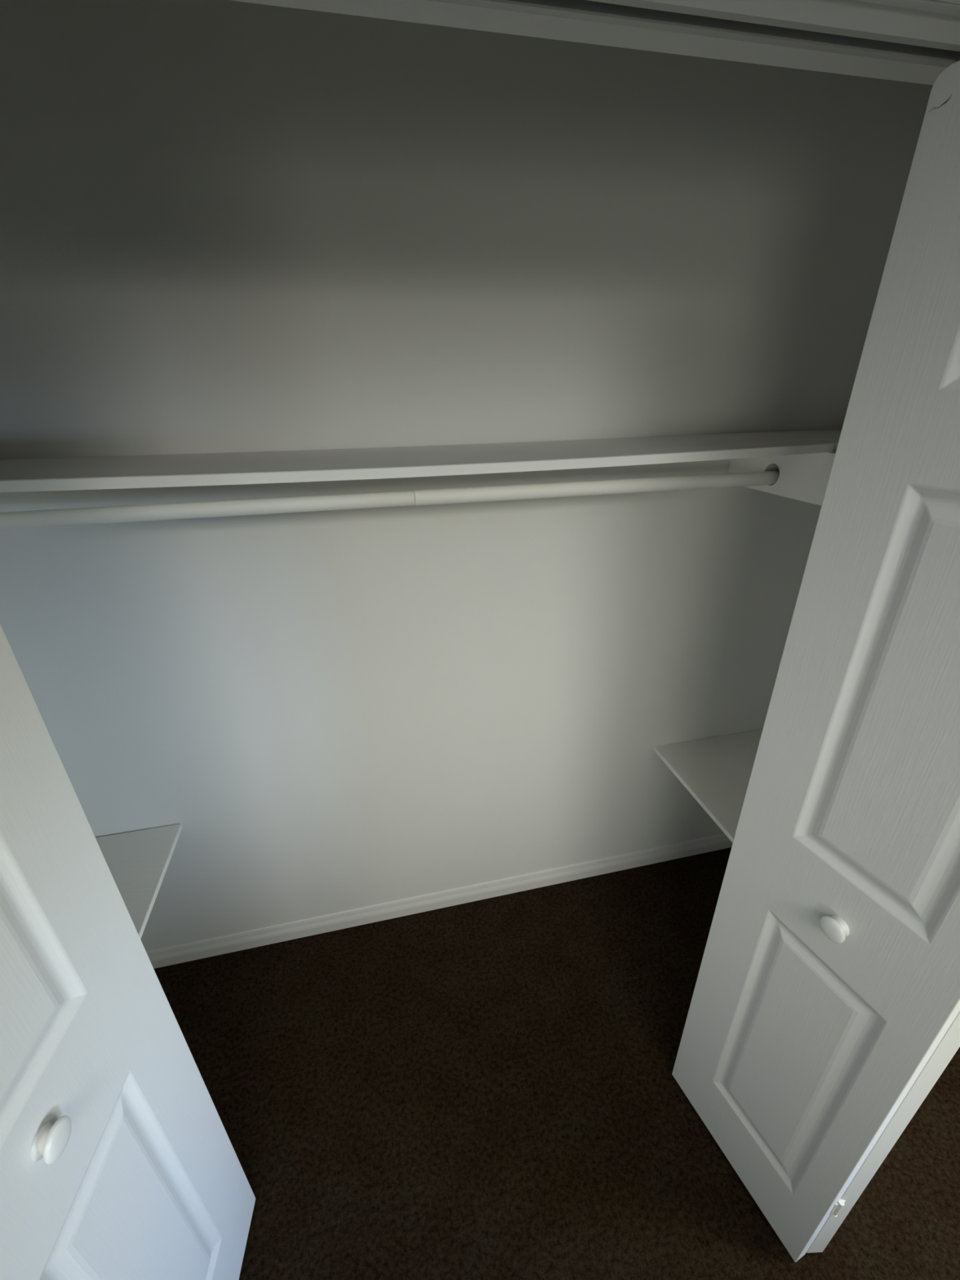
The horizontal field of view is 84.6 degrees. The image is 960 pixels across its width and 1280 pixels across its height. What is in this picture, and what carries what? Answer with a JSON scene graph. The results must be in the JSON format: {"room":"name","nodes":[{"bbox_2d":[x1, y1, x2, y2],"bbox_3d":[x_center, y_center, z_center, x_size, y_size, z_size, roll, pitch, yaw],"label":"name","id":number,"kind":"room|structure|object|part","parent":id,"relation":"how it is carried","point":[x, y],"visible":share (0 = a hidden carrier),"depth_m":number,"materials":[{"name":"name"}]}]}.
{"room":"bedroom closet","nodes":[
{"label":"bedroom closet","id":0,"kind":"room"},
{"bbox_2d":[0,0,933,951],"bbox_3d":[-0.107,-0.153,1.470,4.500,2.440,0.100,-6,26,-11],"label":"wall","id":1,"kind":"structure","parent":0,"point":[226,225],"depth_m":1.23,"materials":[{"name":"paint"}]},
{"bbox_2d":[0,428,841,492],"bbox_3d":[-0.138,-0.383,1.115,2.550,0.030,0.310,-6,26,-11],"label":"closet shelf","id":2,"kind":"object","parent":1,"relation":"attached to","point":[118,472],"visible":0.84,"depth_m":1.04,"materials":[{"name":"paint"}]},
{"bbox_2d":[146,833,732,968],"bbox_3d":[-0.151,0.947,1.918,2.550,0.072,0.013,-6,26,-11],"label":"baseboard","id":3,"kind":"structure","parent":1,"relation":"attached to","point":[164,957],"depth_m":1.90,"materials":[{"name":"paint"}]},
{"bbox_2d":[728,451,835,506],"bbox_3d":[0.761,-0.402,1.265,0.045,0.111,0.440,-6,26,-11],"label":"board","id":4,"kind":"object","parent":1,"relation":"attached to","point":[805,477],"visible":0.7,"depth_m":1.24,"materials":[{"name":"paint"}]},
{"bbox_2d":[0,471,779,529],"bbox_3d":[-0.138,-0.309,1.145,1.797,0.033,0.033,-6,26,-11],"label":"hanging rod","id":5,"kind":"object","parent":4,"relation":"attached to","point":[171,511],"visible":1,"depth_m":1.11,"materials":[{"name":"paint"}]},
{"bbox_2d":[154,847,959,1279],"bbox_3d":[0.396,1.903,0.105,4.500,0.100,4.450,-6,26,-11],"label":"floor","id":6,"kind":"structure","parent":0,"point":[486,1089],"depth_m":1.40,"materials":[{"name":"brown carpet"}]},
{"bbox_2d":[230,0,959,84],"bbox_3d":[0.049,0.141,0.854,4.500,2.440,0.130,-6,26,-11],"label":"door frame","id":7,"kind":"structure","parent":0,"point":[421,11],"depth_m":0.55,"materials":[{"name":"paint"}]},
{"bbox_2d":[427,0,959,67],"bbox_3d":[-0.030,-0.577,0.455,1.521,0.020,0.038,-6,26,-11],"label":"door track","id":8,"kind":"object","parent":7,"relation":"attached to","point":[846,27],"visible":1,"depth_m":0.52,"materials":[{"name":"metal"}]},
{"bbox_2d":[0,623,255,1279],"bbox_3d":[-0.601,0.477,0.605,0.219,2.026,0.382,-6,26,-11],"label":"door","id":9,"kind":"structure","parent":8,"relation":"hanging from","point":[118,1160],"depth_m":0.69,"materials":[{"name":"paint"}]},
{"bbox_3d":[-0.500,0.585,0.617,0.024,0.042,0.042,-3,26,-4],"label":"knob","id":10,"kind":"part","parent":9,"relation":"part of","materials":[{"name":"paint"}]},
{"bbox_2d":[671,57,959,1262],"bbox_3d":[0.652,0.336,0.861,0.210,2.026,0.377,-6,26,-11],"label":"door","id":11,"kind":"structure","parent":8,"relation":"hanging from","point":[824,1012],"depth_m":0.80,"materials":[{"name":"paint"}]},
{"bbox_3d":[0.588,0.477,0.875,0.024,0.042,0.042,-11,28,-21],"label":"knob","id":12,"kind":"part","parent":11,"relation":"part of","materials":[{"name":"paint"}]},
{"bbox_2d":[934,0,959,4],"bbox_3d":[-0.008,0.329,0.848,1.639,2.107,0.014,-6,26,-11],"label":"trim","id":13,"kind":"structure","parent":7,"relation":"attached to","point":[956,2],"depth_m":0.52,"materials":[{"name":"paint"}]},
{"bbox_3d":[1.188,-0.145,1.413,0.100,2.440,0.585,-6,26,-11],"label":"wall","id":14,"kind":"structure","parent":0,"visible":0},
{"bbox_2d":[653,728,762,843],"bbox_3d":[0.901,0.458,1.675,0.486,0.016,0.499,-6,26,-11],"label":"shelf","id":15,"kind":"object","parent":14,"relation":"attached to","point":[717,771],"visible":0.29,"depth_m":1.73,"materials":[{"name":"paint"}]},
{"bbox_3d":[-1.395,0.143,0.895,0.100,2.440,0.585,-6,26,-11],"label":"wall","id":16,"kind":"structure","parent":0,"visible":0},
{"bbox_2d":[95,823,182,938],"bbox_3d":[-1.082,0.677,1.275,0.541,0.016,0.496,-6,26,-11],"label":"shelf","id":17,"kind":"object","parent":16,"relation":"attached to","point":[138,862],"visible":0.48,"depth_m":1.42,"materials":[{"name":"paint"}]}
]}

